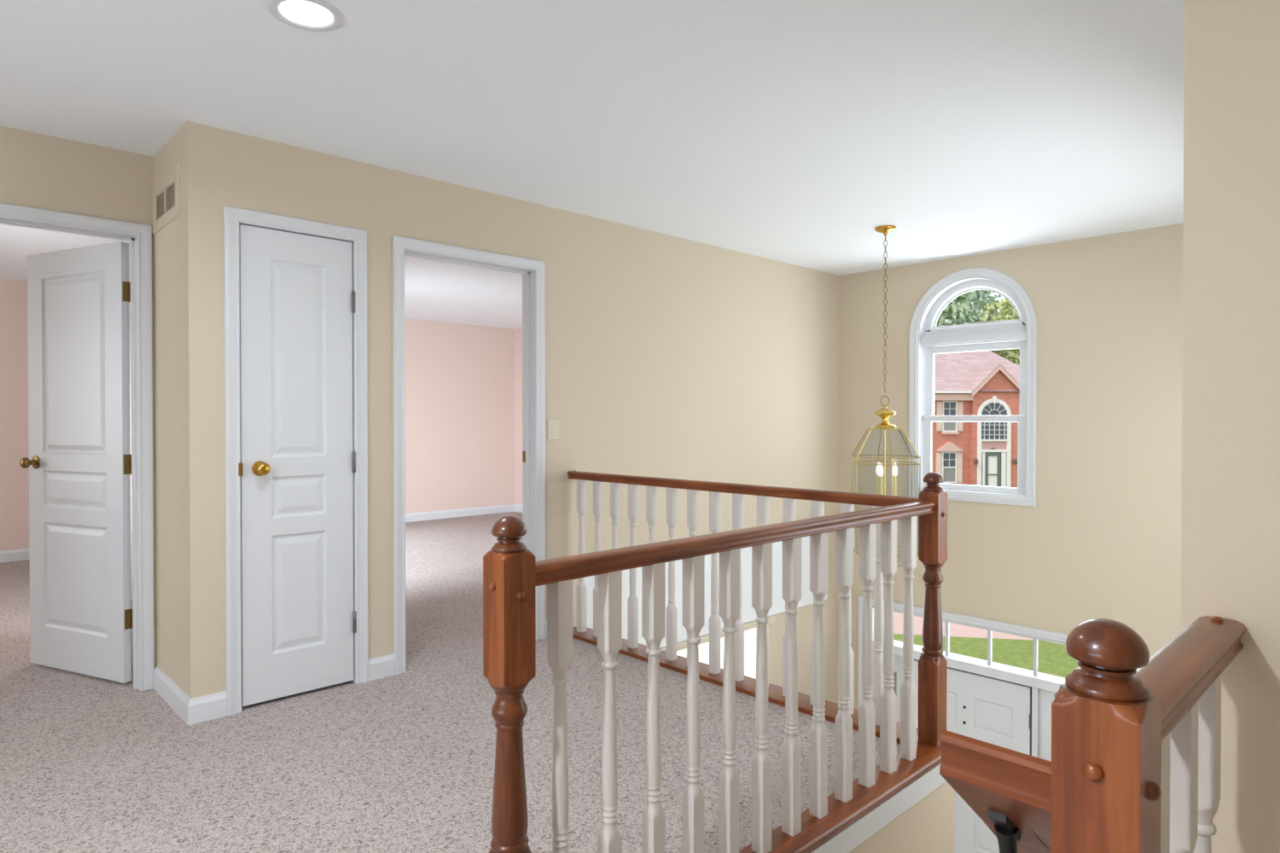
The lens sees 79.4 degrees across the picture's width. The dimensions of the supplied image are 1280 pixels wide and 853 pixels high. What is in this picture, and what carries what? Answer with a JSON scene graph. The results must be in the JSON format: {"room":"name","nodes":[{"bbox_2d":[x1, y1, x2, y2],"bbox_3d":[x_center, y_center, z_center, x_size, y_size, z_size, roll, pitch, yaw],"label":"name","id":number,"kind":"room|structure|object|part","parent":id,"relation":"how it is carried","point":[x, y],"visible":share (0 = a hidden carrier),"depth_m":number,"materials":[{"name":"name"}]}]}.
{"room":"upstairs landing","nodes":[
{"label":"upstairs landing","id":0,"kind":"room"},
{"bbox_2d":[0,125,156,665],"bbox_3d":[-3.600,-0.005,2.275,3.951,2.426,0.115,-1,1,-44],"label":"wall","id":1,"kind":"structure","parent":0,"point":[39,171],"depth_m":3.32,"materials":[{"name":"beige paint"}]},
{"bbox_2d":[19,241,132,683],"bbox_3d":[-2.693,0.165,3.694,0.746,2.026,0.168,0,1,24],"label":"door","id":2,"kind":"structure","parent":1,"relation":"in","point":[78,463],"depth_m":3.66,"materials":[{"name":"white wood"}]},
{"bbox_3d":[-2.994,0.177,3.773,0.064,0.064,0.066,0,1,24],"label":"knob","id":3,"kind":"part","parent":2,"relation":"part of","materials":[{"name":"gold metal"}]},
{"bbox_2d":[0,203,154,691],"bbox_3d":[-2.569,0.144,3.254,0.859,2.109,0.136,-1,1,-44],"label":"door frame","id":4,"kind":"structure","parent":1,"relation":"attached to","point":[139,235],"depth_m":3.48,"materials":[{"name":"white wood"}]},
{"bbox_2d":[0,241,522,600],"bbox_3d":[-3.191,-0.021,5.410,9.080,2.456,5.073,-1,1,-44],"label":"wall","id":5,"kind":"structure","parent":0,"point":[463,382],"depth_m":9.46,"materials":[{"name":"pink paint"}]},
{"bbox_2d":[0,504,546,725],"bbox_3d":[-3.122,1.128,5.349,8.880,0.100,5.072,-1,1,-44],"label":"baseboard","id":6,"kind":"structure","parent":5,"relation":"attached to","point":[205,708],"depth_m":3.51,"materials":[{"name":"white wood"}]},
{"bbox_2d":[0,512,900,852],"bbox_3d":[-1.400,1.210,3.553,8.880,0.030,10.050,-1,1,-44],"label":"floor","id":7,"kind":"structure","parent":0,"point":[404,762],"depth_m":2.85,"materials":[{"name":"carpet"}]},
{"bbox_2d":[482,472,947,852],"bbox_3d":[0.443,0.703,2.231,2.021,1.051,0.118,-1,1,-44],"label":"stair railing","id":8,"kind":"object","parent":7,"relation":"on","point":[511,573],"visible":1,"depth_m":2.05,"materials":[{"name":"brown wood"}]},
{"bbox_3d":[-0.267,0.733,1.579,0.076,0.962,0.076,-1,1,-44],"label":"newel post","id":9,"kind":"part","parent":8,"relation":"part of","materials":[{"name":"brown wood"}]},
{"bbox_3d":[0.415,0.302,2.229,1.816,0.044,0.060,-1,1,-44],"label":"handrail","id":10,"kind":"part","parent":8,"relation":"part of","materials":[{"name":"brown wood"}]},
{"bbox_3d":[1.097,0.715,2.887,0.076,0.950,0.076,-1,1,-44],"label":"newel post","id":11,"kind":"part","parent":8,"relation":"part of","materials":[{"name":"brown wood"}]},
{"bbox_2d":[567,470,919,744],"bbox_3d":[0.339,0.736,3.692,0.159,0.956,2.134,-1,1,-44],"label":"railing","id":12,"kind":"object","parent":7,"relation":"on","point":[712,673],"visible":0.43,"depth_m":3.65,"materials":[{"name":"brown wood"}]},
{"bbox_3d":[0.341,0.286,3.689,0.060,0.044,2.134,-1,1,-44],"label":"handrail","id":13,"kind":"part","parent":12,"relation":"part of","materials":[{"name":"brown wood"}]},
{"bbox_2d":[1050,616,1246,852],"bbox_3d":[0.646,0.715,0.954,0.618,1.051,0.107,-1,1,-44],"label":"guard railing","id":14,"kind":"object","parent":7,"relation":"on","point":[1136,737],"visible":1,"depth_m":0.75,"materials":[{"name":"brown wood"}]},
{"bbox_3d":[0.462,0.741,0.767,0.076,0.962,0.076,-1,1,-44],"label":"newel post","id":15,"kind":"part","parent":14,"relation":"part of","materials":[{"name":"brown wood"}]},
{"bbox_3d":[0.681,0.310,0.973,0.534,0.044,0.060,-1,1,-44],"label":"handrail","id":16,"kind":"part","parent":14,"relation":"part of","materials":[{"name":"brown wood"}]},
{"bbox_2d":[153,121,839,703],"bbox_3d":[-0.277,1.313,4.988,4.814,5.116,0.584,-1,1,-44],"label":"wall","id":17,"kind":"structure","parent":0,"point":[668,357],"depth_m":4.42,"materials":[{"name":"beige paint"}]},
{"bbox_2d":[151,164,180,234],"bbox_3d":[-2.057,-0.978,3.338,0.008,0.210,0.450,-1,1,-44],"label":"air vent","id":18,"kind":"object","parent":17,"relation":"in","point":[165,194],"visible":1,"depth_m":3.32,"materials":[{"name":"beige paint"}]},
{"bbox_3d":[-2.054,-0.978,3.341,0.001,0.110,0.350,-1,1,-44],"label":"plate","id":19,"kind":"part","parent":18,"relation":"part of","materials":[{"name":"brown metal"}]},
{"bbox_2d":[223,205,368,715],"bbox_3d":[-1.534,0.142,3.435,0.606,2.109,0.133,-1,1,-44],"label":"door frame","id":20,"kind":"structure","parent":17,"relation":"attached to","point":[233,217],"depth_m":3.25,"materials":[{"name":"white wood"}]},
{"bbox_2d":[238,224,356,706],"bbox_3d":[-1.495,0.166,3.390,0.504,2.029,0.102,-1,1,-44],"label":"door","id":21,"kind":"structure","parent":17,"relation":"in","point":[297,467],"depth_m":3.39,"materials":[{"name":"white wood"}]},
{"bbox_3d":[-1.680,0.180,3.230,0.015,0.054,0.028,-1,1,-44],"label":"strike plate","id":22,"kind":"part","parent":21,"relation":"part of","materials":[{"name":"gold metal"}]},
{"bbox_3d":[-1.601,0.179,3.264,0.064,0.064,0.066,-1,1,-44],"label":"knob","id":23,"kind":"part","parent":21,"relation":"part of","materials":[{"name":"gold metal"}]},
{"bbox_2d":[392,235,545,674],"bbox_3d":[-0.903,0.136,4.052,0.893,2.109,0.151,-1,1,-44],"label":"door frame","id":24,"kind":"structure","parent":17,"relation":"attached to","point":[532,271],"depth_m":4.27,"materials":[{"name":"white wood"}]},
{"bbox_3d":[-0.654,0.170,4.346,0.005,0.065,0.033,-1,1,-44],"label":"strike plate","id":25,"kind":"part","parent":24,"relation":"part of","materials":[{"name":"gold metal"}]},
{"bbox_2d":[547,419,559,440],"bbox_3d":[-0.488,0.019,4.362,0.082,0.116,0.012,-1,1,-44],"label":"light switch","id":26,"kind":"object","parent":17,"relation":"attached to","point":[553,425],"visible":1,"depth_m":4.36,"materials":[{"name":"beige plastic"}]},
{"bbox_2d":[584,535,827,648],"bbox_3d":[0.592,1.112,5.405,2.600,0.620,0.014,-1,1,-44],"label":"fascia","id":27,"kind":"object","parent":17,"relation":"attached to","point":[748,613],"visible":0.2,"depth_m":5.29,"materials":[{"name":"white paint"}]},
{"bbox_2d":[660,616,774,651],"bbox_3d":[0.290,1.446,5.174,1.840,0.038,0.165,-1,1,-44],"label":"trim","id":28,"kind":"structure","parent":17,"relation":"attached to","point":[683,645],"depth_m":5.26,"materials":[{"name":"white wood"}]},
{"bbox_2d":[0,0,1185,329],"bbox_3d":[-1.396,-1.306,3.532,9.090,0.150,10.250,-1,1,-44],"label":"ceiling","id":29,"kind":"structure","parent":0,"point":[789,131],"depth_m":2.91,"materials":[{"name":"white paint"}]},
{"bbox_2d":[267,0,343,31],"bbox_3d":[-0.982,-1.215,2.267,0.206,0.007,0.206,-1,1,-44],"label":"recessed light","id":30,"kind":"object","parent":29,"relation":"in","point":[314,15],"visible":1,"depth_m":2.27,"materials":[{"name":"white"}]},
{"bbox_2d":[850,225,920,567],"bbox_3d":[1.533,-0.192,4.821,0.412,2.103,0.433,-1,1,-44],"label":"lantern","id":31,"kind":"object","parent":29,"relation":"hanging from","point":[885,413],"visible":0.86,"depth_m":4.80,"materials":[{"name":"gold metal"}]},
{"bbox_2d":[875,460,879,494],"bbox_3d":[1.522,0.420,4.871,0.052,0.402,0.082,-1,1,-44],"label":"candle","id":32,"kind":"object","parent":31,"relation":"on","point":[877,467],"depth_m":4.88,"materials":[{"name":"yellow wax"}]},
{"bbox_2d":[878,462,883,494],"bbox_3d":[1.508,0.420,4.792,0.086,0.402,0.048,-1,1,-44],"label":"candle","id":33,"kind":"object","parent":31,"relation":"on","point":[881,469],"depth_m":4.77,"materials":[{"name":"yellow wax"}]},
{"bbox_3d":[1.533,-0.707,4.816,0.019,0.995,0.019,0,1,-19],"label":"chain","id":34,"kind":"part","parent":31,"relation":"part of","materials":[{"name":"gold metal"}]},
{"bbox_2d":[892,462,897,495],"bbox_3d":[1.579,0.420,4.821,0.064,0.402,0.076,-1,1,-44],"label":"candle","id":35,"kind":"object","parent":31,"relation":"on","point":[894,469],"depth_m":4.81,"materials":[{"name":"yellow wax"}]},
{"bbox_2d":[849,781,954,852],"bbox_3d":[-0.280,2.560,3.049,1.920,2.660,2.230,-1,1,-44],"label":"wall","id":36,"kind":"structure","parent":0,"point":[928,826],"depth_m":2.72,"materials":[{"name":"beige paint"}]},
{"bbox_2d":[810,763,946,852],"bbox_3d":[-0.269,1.260,3.038,1.929,0.078,2.242,-1,1,-44],"label":"fascia","id":37,"kind":"object","parent":36,"relation":"attached to","point":[858,832],"visible":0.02,"depth_m":2.50,"materials":[{"name":"white wood"}]},
{"bbox_2d":[677,222,1183,709],"bbox_3d":[1.515,1.297,6.705,0.150,5.116,7.235,-1,1,-44],"label":"wall","id":38,"kind":"structure","parent":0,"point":[1101,538],"depth_m":5.17,"materials":[{"name":"beige paint"}]},
{"bbox_2d":[872,649,901,722],"bbox_3d":[1.988,2.828,6.192,0.042,2.063,0.283,-1,1,-44],"label":"window","id":39,"kind":"structure","parent":38,"relation":"in","point":[898,660],"depth_m":6.10,"materials":[{"name":"white"}]},
{"bbox_2d":[893,671,896,697],"bbox_3d":[1.998,2.518,6.198,0.016,1.116,0.173,-1,1,-44],"label":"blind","id":40,"kind":"object","parent":38,"relation":"attached to","point":[895,673],"depth_m":6.14,"materials":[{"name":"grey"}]},
{"bbox_2d":[872,607,1038,676],"bbox_3d":[2.437,1.603,5.718,0.030,0.267,1.592,-1,1,-44],"label":"window","id":41,"kind":"structure","parent":38,"relation":"in","point":[947,625],"depth_m":5.60,"materials":[{"name":"grey"}]},
{"bbox_2d":[857,595,1068,757],"bbox_3d":[2.441,2.628,5.732,0.158,2.472,1.744,-1,1,-44],"label":"door frame","id":42,"kind":"structure","parent":38,"relation":"attached to","point":[1023,677],"depth_m":5.51,"materials":[{"name":"white wood"}]},
{"bbox_2d":[913,659,1031,852],"bbox_3d":[2.404,2.828,5.695,0.112,2.054,0.920,-1,1,-44],"label":"door","id":43,"kind":"structure","parent":38,"relation":"in","point":[996,712],"depth_m":5.61,"materials":[{"name":"white wood"}]},
{"bbox_2d":[908,267,1036,506],"bbox_3d":[2.457,-0.302,5.684,0.160,1.707,0.924,-1,1,-44],"label":"window","id":44,"kind":"structure","parent":38,"relation":"attached to","point":[926,340],"depth_m":5.68,"materials":[{"name":"white wood"}]},
{"bbox_3d":[2.461,0.201,5.693,0.030,0.567,0.768,-1,1,-44],"label":"sash","id":45,"kind":"part","parent":44,"relation":"part of","materials":[{"name":"white"}]},
{"bbox_3d":[2.482,-0.890,5.702,0.030,0.388,0.780,-1,1,-44],"label":"fan light frame","id":46,"kind":"part","parent":44,"relation":"part of","materials":[{"name":"white wood"}]},
{"bbox_3d":[2.486,-0.322,5.712,0.030,0.577,0.768,-1,1,-44],"label":"sash","id":47,"kind":"part","parent":44,"relation":"part of","materials":[{"name":"white"}]},
{"bbox_2d":[1038,689,1056,762],"bbox_3d":[2.879,2.837,5.263,0.042,2.063,0.283,-1,1,-44],"label":"window","id":48,"kind":"structure","parent":38,"relation":"in","point":[1046,698],"depth_m":5.31,"materials":[{"name":"white"}]},
{"bbox_2d":[1180,0,1279,852],"bbox_3d":[2.797,1.344,1.850,4.720,5.116,1.780,-1,1,-44],"label":"wall","id":49,"kind":"structure","parent":0,"point":[1230,500],"depth_m":1.14,"materials":[{"name":"beige paint"}]},
{"bbox_2d":[939,729,1051,852],"bbox_3d":[1.493,1.670,1.899,3.103,2.682,0.116,-1,1,-44],"label":"stair handrail","id":50,"kind":"object","parent":49,"relation":"attached to","point":[1009,790],"visible":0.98,"depth_m":0.83,"materials":[{"name":"brown wood"}]},
{"bbox_3d":[1.484,1.677,1.924,3.080,2.666,0.068,-1,1,-44],"label":"handrail","id":51,"kind":"part","parent":50,"relation":"part of","materials":[{"name":"brown wood"}]},
{"label":"outside","id":52,"kind":"structure","parent":0,"visible":0},
{"bbox_2d":[883,610,1039,640],"bbox_3d":[12.248,3.975,15.894,78.001,0.001,83.206,-1,1,-44],"label":"road","id":53,"kind":"structure","parent":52,"point":[958,631],"depth_m":15.01,"materials":[{"name":"beige concrete"}]},
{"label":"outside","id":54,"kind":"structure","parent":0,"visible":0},
{"bbox_2d":[893,634,1079,678],"bbox_3d":[10.672,2.275,66.256,132.991,2.380,132.130,-1,1,-44],"label":"lawn","id":55,"kind":"structure","parent":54,"point":[1054,660],"depth_m":13.56,"materials":[{"name":"green plant"}]},
{"bbox_2d":[936,290,979,326],"bbox_3d":[18.113,-4.368,50.510,7.752,15.219,8.465,-1,1,-44],"label":"tree","id":56,"kind":"object","parent":55,"relation":"on","point":[960,303],"visible":0.1,"depth_m":48.68,"materials":[{"name":"green plant"}]},
{"bbox_2d":[931,350,1019,488],"bbox_3d":[13.530,-0.850,41.574,13.800,8.550,9.880,0,1,0],"label":"brick house","id":57,"kind":"structure","parent":55,"relation":"on","point":[982,382],"depth_m":36.97,"materials":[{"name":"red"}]},
{"bbox_2d":[936,452,942,476],"bbox_3d":[14.400,1.984,37.109,0.260,1.470,0.065,0,1,0],"label":"shutter","id":58,"kind":"object","parent":57,"relation":"hanging from","point":[939,455],"depth_m":37.09,"materials":[{"name":"beige wood"}]},
{"bbox_2d":[936,401,942,430],"bbox_3d":[14.415,-0.486,37.084,0.270,1.410,0.065,0,1,0],"label":"shutter","id":59,"kind":"object","parent":57,"relation":"hanging from","point":[939,404],"depth_m":37.06,"materials":[{"name":"beige wood"}]},
{"bbox_3d":[14.895,2.314,37.119,0.590,0.690,0.030,0,1,0],"label":"pane","id":60,"kind":"part","parent":57,"relation":"part of","materials":[{"name":"grey glass"}]},
{"bbox_3d":[14.895,1.624,37.113,0.590,0.690,0.030,0,1,0],"label":"pane","id":61,"kind":"part","parent":57,"relation":"part of","materials":[{"name":"grey glass"}]},
{"bbox_3d":[14.905,-0.144,37.095,0.570,0.685,0.030,0,1,0],"label":"pane","id":62,"kind":"part","parent":57,"relation":"part of","materials":[{"name":"grey glass"}]},
{"bbox_3d":[14.905,-0.829,37.089,0.570,0.685,0.030,0,1,0],"label":"pane","id":63,"kind":"part","parent":57,"relation":"part of","materials":[{"name":"grey glass"}]},
{"bbox_3d":[14.920,0.314,37.065,0.820,0.110,0.120,0,1,0],"label":"window sill","id":64,"kind":"part","parent":57,"relation":"part of","materials":[{"name":"white"}]},
{"bbox_2d":[956,452,962,482],"bbox_3d":[15.395,1.984,37.109,0.270,1.470,0.065,0,1,0],"label":"shutter","id":65,"kind":"object","parent":57,"relation":"hanging from","point":[959,455],"depth_m":37.09,"materials":[{"name":"beige wood"}]},
{"bbox_2d":[957,401,963,430],"bbox_3d":[15.410,-0.486,37.084,0.280,1.410,0.065,0,1,0],"label":"shutter","id":66,"kind":"object","parent":57,"relation":"hanging from","point":[960,404],"depth_m":37.06,"materials":[{"name":"beige wood"}]},
{"bbox_3d":[16.880,2.236,36.873,0.700,1.970,0.060,0,1,0],"label":"storm door","id":67,"kind":"part","parent":57,"relation":"part of","materials":[{"name":"grey"}]},
{"bbox_3d":[16.875,2.251,36.886,0.450,1.680,0.025,0,1,0],"label":"pane","id":68,"kind":"part","parent":57,"relation":"part of","materials":[{"name":"white glass"}]},
{"bbox_3d":[16.940,0.896,36.891,1.240,0.450,0.080,0,1,0],"label":"panel","id":69,"kind":"part","parent":57,"relation":"part of","materials":[{"name":"pink"}]},
{"bbox_2d":[945,290,1012,324],"bbox_3d":[28.253,-7.094,63.551,10.177,19.617,8.019,-1,1,-44],"label":"tree","id":70,"kind":"object","parent":55,"relation":"on","point":[981,296],"visible":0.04,"depth_m":61.10,"materials":[{"name":"green plant"}]},
{"bbox_2d":[978,298,1019,366],"bbox_3d":[26.335,-4.124,51.420,7.662,14.715,8.510,0,1,15],"label":"tree","id":71,"kind":"object","parent":55,"relation":"on","point":[1012,355],"visible":0.08,"depth_m":52.32,"materials":[{"name":"green plant"}]}
]}

